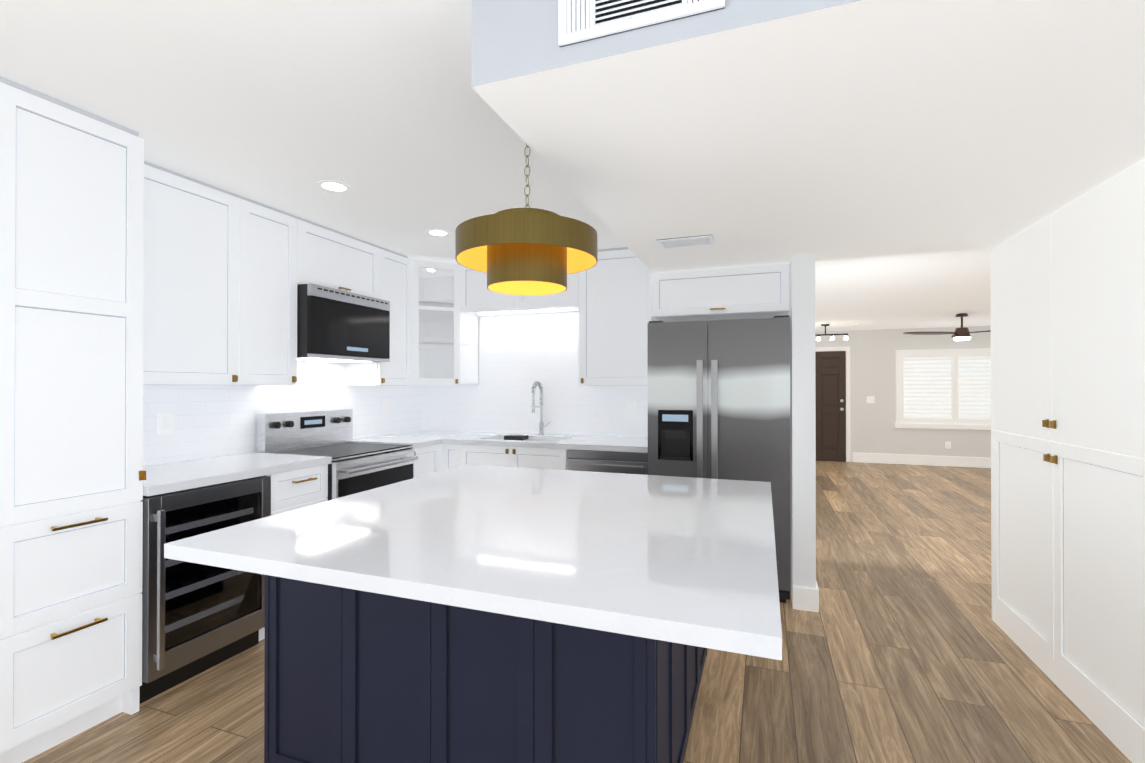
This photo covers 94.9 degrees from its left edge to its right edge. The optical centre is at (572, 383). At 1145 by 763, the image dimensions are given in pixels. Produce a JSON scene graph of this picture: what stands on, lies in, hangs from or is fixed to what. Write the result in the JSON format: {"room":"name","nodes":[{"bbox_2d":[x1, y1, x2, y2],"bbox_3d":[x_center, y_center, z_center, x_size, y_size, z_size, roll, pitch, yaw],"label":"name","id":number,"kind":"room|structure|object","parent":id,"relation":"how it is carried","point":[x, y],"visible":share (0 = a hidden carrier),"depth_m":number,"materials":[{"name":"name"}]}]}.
{"room":"kitchen","nodes":[
{"label":"kitchen","id":0,"kind":"room"},
{"bbox_2d":[147,360,422,465],"bbox_3d":[-2.756,0.151,1.564,0.120,2.439,7.660,0,0,20],"label":"wall","id":1,"kind":"structure","parent":0,"point":[345,385],"depth_m":4.14,"materials":[{"name":"white tile"}]},
{"bbox_2d":[143,161,254,384],"bbox_3d":[-2.103,-0.527,2.698,0.324,1.066,0.705,0,0,20],"label":"upper cabinet","id":2,"kind":"object","parent":1,"relation":"attached to","point":[226,273],"depth_m":2.71,"materials":[{"name":"white wood"}]},
{"bbox_2d":[255,201,302,384],"bbox_3d":[-1.946,-0.525,3.129,0.324,1.066,0.449,0,0,20],"label":"upper cabinet","id":3,"kind":"object","parent":1,"relation":"attached to","point":[278,233],"depth_m":3.15,"materials":[{"name":"white wood"}]},
{"bbox_2d":[143,361,422,465],"bbox_3d":[-1.904,0.138,3.725,0.003,0.598,2.776,0,0,20],"label":"tile backsplash","id":4,"kind":"structure","parent":1,"relation":"attached to","point":[209,420],"depth_m":3.32,"materials":[{"name":"white tile"}]},
{"bbox_2d":[158,413,172,434],"bbox_3d":[-2.211,0.216,2.855,0.008,0.115,0.075,0,0,20],"label":"outlet","id":5,"kind":"object","parent":4,"relation":"attached to","point":[165,423],"visible":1,"depth_m":2.85,"materials":[{"name":"white plastic"}]},
{"bbox_2d":[303,219,378,298],"bbox_3d":[-1.742,-0.840,3.691,0.324,0.432,0.746,0,0,20],"label":"upper cabinet","id":6,"kind":"object","parent":1,"relation":"attached to","point":[332,258],"depth_m":3.61,"materials":[{"name":"white wood"}]},
{"bbox_2d":[297,283,389,362],"bbox_3d":[-1.694,-0.390,3.670,0.427,0.459,0.730,0,0,20],"label":"microwave","id":7,"kind":"object","parent":6,"relation":"attached to","point":[337,325],"visible":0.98,"depth_m":3.50,"materials":[{"name":"black plastic"}]},
{"bbox_2d":[346,246,422,384],"bbox_3d":[-1.517,-0.520,4.229,0.377,1.066,0.423,0,0,20],"label":"upper cabinet","id":8,"kind":"object","parent":1,"relation":"attached to","point":[396,271],"depth_m":4.18,"materials":[{"name":"white wood"}]},
{"bbox_2d":[0,0,626,263],"bbox_3d":[2.046,-1.112,3.142,8.430,0.100,14.500,0,0,20],"label":"ceiling","id":9,"kind":"structure","parent":0,"point":[396,122],"depth_m":1.99,"materials":[{"name":"white paint"}]},
{"bbox_2d":[316,180,350,192],"bbox_3d":[-1.286,-1.062,2.833,0.174,0.004,0.174,0,0,20],"label":"recessed light","id":10,"kind":"object","parent":9,"relation":"in","point":[336,186],"visible":1,"depth_m":2.83,"materials":[{"name":"white plastic"}]},
{"bbox_2d":[425,229,450,236],"bbox_3d":[-0.943,-1.058,3.687,0.174,0.004,0.174,0,0,20],"label":"recessed light","id":11,"kind":"object","parent":9,"relation":"in","point":[436,232],"visible":1,"depth_m":3.68,"materials":[{"name":"white plastic"}]},
{"bbox_2d":[455,144,597,294],"bbox_3d":[-0.170,-0.712,1.978,0.528,0.708,0.528,0,0,20],"label":"pendant light","id":12,"kind":"object","parent":9,"relation":"hanging from","point":[524,251],"visible":0.92,"depth_m":1.84,"materials":[{"name":"gold metal"}]},
{"bbox_2d":[423,312,647,437],"bbox_3d":[0.106,0.165,4.534,3.228,2.439,0.120,0,0,20],"label":"wall","id":13,"kind":"structure","parent":0,"point":[525,433],"depth_m":4.66,"materials":[{"name":"white tile"}]},
{"bbox_2d":[415,260,462,380],"bbox_3d":[-1.146,-0.532,4.420,0.292,0.982,0.292,0,0,20],"label":"upper cabinet","id":14,"kind":"object","parent":13,"relation":"attached to","point":[438,285],"depth_m":4.55,"materials":[{"name":"white wood"}]},
{"bbox_2d":[463,266,538,316],"bbox_3d":[-0.635,-0.834,4.566,0.591,0.436,0.324,0,0,20],"label":"upper cabinet","id":15,"kind":"object","parent":13,"relation":"attached to","point":[478,301],"depth_m":4.46,"materials":[{"name":"white wood"}]},
{"bbox_2d":[423,312,647,437],"bbox_3d":[-0.335,-0.086,4.629,2.274,1.053,0.003,0,0,20],"label":"tile backsplash","id":16,"kind":"structure","parent":13,"relation":"attached to","point":[519,355],"depth_m":4.64,"materials":[{"name":"white tile"}]},
{"bbox_2d":[523,272,578,313],"bbox_3d":[-0.176,-0.835,4.399,0.592,0.436,0.324,0,0,20],"label":"upper cabinet","id":17,"kind":"object","parent":13,"relation":"attached to","point":[568,300],"depth_m":4.23,"materials":[{"name":"white wood"}]},
{"bbox_2d":[575,247,648,384],"bbox_3d":[0.390,-0.521,4.191,0.611,1.066,0.324,0,0,20],"label":"upper cabinet","id":18,"kind":"object","parent":13,"relation":"attached to","point":[613,323],"depth_m":4.05,"materials":[{"name":"white wood"}]},
{"bbox_2d":[647,263,789,321],"bbox_3d":[1.075,-0.624,3.809,0.903,0.309,0.574,0,0,20],"label":"upper cabinet","id":19,"kind":"object","parent":13,"relation":"attached to","point":[760,291],"depth_m":3.55,"materials":[{"name":"white wood"}]},
{"bbox_2d":[22,461,1131,762],"bbox_3d":[2.046,1.428,3.131,8.430,0.100,14.500,0,0,20],"label":"floor","id":20,"kind":"structure","parent":0,"point":[900,647],"depth_m":2.43,"materials":[{"name":"brown wood"}]},
{"bbox_2d":[0,76,145,762],"bbox_3d":[-2.149,0.155,2.085,0.654,2.436,0.468,0,0,20],"label":"pantry cabinet","id":21,"kind":"object","parent":20,"relation":"on","point":[72,475],"visible":1,"depth_m":1.97,"materials":[{"name":"white wood"}]},
{"bbox_2d":[139,475,270,703],"bbox_3d":[-1.947,0.926,2.578,0.665,0.898,0.587,0,0,20],"label":"wine cooler","id":22,"kind":"object","parent":20,"relation":"on","point":[197,619],"visible":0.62,"depth_m":2.40,"materials":[{"name":"black glass"}]},
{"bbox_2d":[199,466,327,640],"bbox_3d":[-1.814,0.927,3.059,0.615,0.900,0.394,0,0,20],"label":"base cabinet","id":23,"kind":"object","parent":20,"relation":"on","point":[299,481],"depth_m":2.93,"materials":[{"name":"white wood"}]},
{"bbox_2d":[143,452,330,495],"bbox_3d":[-1.906,0.454,2.775,0.640,0.040,0.992,0,0,20],"label":"countertop","id":24,"kind":"structure","parent":23,"relation":"on","point":[175,476],"depth_m":2.69,"materials":[{"name":"white stone"}]},
{"bbox_2d":[257,409,417,500],"bbox_3d":[-1.554,0.786,3.582,0.707,1.187,0.752,0,0,20],"label":"range","id":25,"kind":"object","parent":20,"relation":"on","point":[354,467],"visible":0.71,"depth_m":3.50,"materials":[{"name":"grey metal"}]},
{"bbox_2d":[414,446,442,477],"bbox_3d":[-1.421,0.932,4.140,0.615,0.900,0.376,0,0,20],"label":"base cabinet","id":26,"kind":"object","parent":20,"relation":"on","point":[430,459],"depth_m":4.09,"materials":[{"name":"white wood"}]},
{"bbox_2d":[353,430,482,449],"bbox_3d":[-1.301,0.462,4.438,0.640,0.040,1.012,0,0,20],"label":"countertop","id":27,"kind":"structure","parent":26,"relation":"on","point":[417,439],"depth_m":4.23,"materials":[{"name":"white stone"}]},
{"bbox_2d":[443,446,466,469],"bbox_3d":[-0.848,0.934,4.481,0.228,0.900,0.614,0,0,20],"label":"base cabinet","id":28,"kind":"object","parent":20,"relation":"on","point":[453,456],"depth_m":4.20,"materials":[{"name":"white wood"}]},
{"bbox_2d":[264,576,706,762],"bbox_3d":[-0.196,0.933,2.118,1.315,0.880,1.265,0,0,20],"label":"kitchen island","id":29,"kind":"object","parent":20,"relation":"on","point":[467,613],"depth_m":1.52,"materials":[{"name":"blue wood"}]},
{"bbox_2d":[164,464,781,659],"bbox_3d":[-0.116,0.472,1.953,1.616,0.040,1.600,0,0,20],"label":"island countertop","id":30,"kind":"structure","parent":29,"relation":"on","point":[689,562],"depth_m":1.43,"materials":[{"name":"white stone"}]},
{"bbox_2d":[467,438,594,469],"bbox_3d":[-0.386,0.933,4.313,0.946,0.900,0.614,0,0,20],"label":"base cabinet","id":31,"kind":"object","parent":20,"relation":"on","point":[506,456],"depth_m":4.01,"materials":[{"name":"white wood"}]},
{"bbox_2d":[443,432,647,452],"bbox_3d":[-0.150,0.461,4.217,1.674,0.040,0.641,0,0,20],"label":"countertop","id":32,"kind":"structure","parent":31,"relation":"on","point":[573,442],"depth_m":4.03,"materials":[{"name":"white stone"}]},
{"bbox_2d":[531,381,550,434],"bbox_3d":[-0.266,0.208,4.426,0.115,0.464,0.218,0,0,20],"label":"faucet","id":33,"kind":"object","parent":32,"relation":"on","point":[533,406],"visible":1,"depth_m":4.50,"materials":[{"name":"silver metal"}]},
{"bbox_2d":[567,449,647,474],"bbox_3d":[0.341,0.933,4.022,0.602,0.898,0.635,0,0,20],"label":"dishwasher","id":34,"kind":"object","parent":20,"relation":"on","point":[611,461],"visible":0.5,"depth_m":3.75,"materials":[{"name":"grey metal"}]},
{"bbox_2d":[648,315,790,602],"bbox_3d":[1.034,0.479,3.691,0.890,1.802,0.767,0,0,20],"label":"refrigerator","id":35,"kind":"object","parent":20,"relation":"on","point":[718,399],"visible":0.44,"depth_m":3.36,"materials":[{"name":"grey metal"}]},
{"bbox_2d":[990,217,1045,673],"bbox_3d":[2.610,0.297,2.638,0.618,2.156,0.710,0,0,20],"label":"tall cabinet","id":36,"kind":"object","parent":20,"relation":"on","point":[1018,264],"depth_m":2.72,"materials":[{"name":"white wood"}]},
{"bbox_2d":[1046,158,1144,762],"bbox_3d":[2.367,0.294,1.971,0.618,2.156,0.710,0,0,20],"label":"tall cabinet","id":37,"kind":"object","parent":20,"relation":"on","point":[1067,289],"depth_m":2.08,"materials":[{"name":"white wood"}]},
{"bbox_2d":[788,254,815,606],"bbox_3d":[2.626,0.174,6.543,0.130,2.439,7.100,0,0,20],"label":"wall","id":38,"kind":"structure","parent":0,"point":[801,314],"depth_m":3.21,"materials":[{"name":"white paint"}]},
{"bbox_2d":[809,581,818,611],"bbox_3d":[2.691,1.323,6.506,0.015,0.140,7.114,0,0,20],"label":"baseboard","id":39,"kind":"structure","parent":38,"relation":"attached to","point":[814,592],"depth_m":3.17,"materials":[{"name":"white"}]},
{"bbox_2d":[471,0,1144,272],"bbox_3d":[2.735,-0.931,1.629,5.500,0.274,2.470,0,0,20],"label":"ceiling","id":40,"kind":"structure","parent":0,"point":[743,133],"depth_m":1.56,"materials":[{"name":"grey paint"}]},
{"bbox_2d":[558,0,724,46],"bbox_3d":[0.154,-0.951,1.248,0.400,0.210,0.012,0,0,20],"label":"ceiling vent","id":41,"kind":"object","parent":40,"relation":"in","point":[579,21],"visible":1,"depth_m":1.26,"materials":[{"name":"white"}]},
{"bbox_2d":[656,235,714,248],"bbox_3d":[0.627,-0.784,2.912,0.300,0.008,0.180,0,0,20],"label":"ceiling vent","id":42,"kind":"object","parent":40,"relation":"in","point":[691,241],"visible":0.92,"depth_m":2.90,"materials":[{"name":"white metal"}]},
{"bbox_2d":[815,326,990,461],"bbox_3d":[6.023,0.186,9.149,4.469,2.439,0.120,0,0,20],"label":"wall","id":43,"kind":"structure","parent":0,"point":[873,429],"depth_m":9.25,"materials":[{"name":"grey paint"}]},
{"bbox_2d":[815,351,845,461],"bbox_3d":[4.486,0.407,9.592,0.902,1.992,0.085,0,0,20],"label":"front door","id":44,"kind":"structure","parent":43,"relation":"in","point":[830,379],"depth_m":9.53,"materials":[{"name":"brown wood"}]},
{"bbox_2d":[815,347,849,461],"bbox_3d":[4.452,0.373,9.643,1.149,2.070,0.020,0,0,20],"label":"door frame","id":45,"kind":"structure","parent":43,"relation":"attached to","point":[847,349],"depth_m":9.45,"materials":[{"name":"white wood"}]},
{"bbox_2d":[867,397,873,402],"bbox_3d":[5.300,0.286,9.342,0.120,0.115,0.008,0,0,20],"label":"light switch","id":46,"kind":"object","parent":43,"relation":"attached to","point":[870,399],"visible":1,"depth_m":9.34,"materials":[{"name":"white plastic"}]},
{"bbox_2d":[852,453,990,467],"bbox_3d":[6.541,1.319,8.878,3.229,0.170,0.023,0,0,20],"label":"baseboard","id":47,"kind":"structure","parent":43,"relation":"attached to","point":[976,462],"depth_m":9.06,"materials":[{"name":"white"}]},
{"bbox_2d":[895,348,990,429],"bbox_3d":[6.463,0.089,8.885,1.760,1.350,0.070,0,0,20],"label":"window shutters","id":48,"kind":"object","parent":43,"relation":"attached to","point":[943,388],"visible":0.83,"depth_m":8.94,"materials":[{"name":"white"}]},
{"bbox_2d":[945,442,950,448],"bbox_3d":[6.390,1.044,8.942,0.075,0.115,0.008,0,0,20],"label":"outlet","id":49,"kind":"object","parent":43,"relation":"attached to","point":[948,445],"visible":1,"depth_m":8.94,"materials":[{"name":"white plastic"}]},
{"bbox_2d":[815,248,993,330],"bbox_3d":[4.822,-1.014,5.857,4.470,0.068,6.898,0,0,20],"label":"ceiling","id":50,"kind":"structure","parent":0,"point":[932,290],"depth_m":5.59,"materials":[{"name":"white paint"}]},
{"bbox_2d":[815,324,847,340],"bbox_3d":[4.119,-0.837,8.559,0.660,0.259,0.120,0,0,20],"label":"light","id":51,"kind":"object","parent":50,"relation":"attached to","point":[832,336],"visible":0.73,"depth_m":8.51,"materials":[{"name":"white glass"}]},
{"bbox_2d":[903,313,990,340],"bbox_3d":[5.386,-0.787,7.438,1.385,0.368,1.321,0,0,20],"label":"ceiling fan","id":52,"kind":"object","parent":50,"relation":"hanging from","point":[962,333],"visible":0.98,"depth_m":7.25,"materials":[{"name":"brown wood"}]}
]}

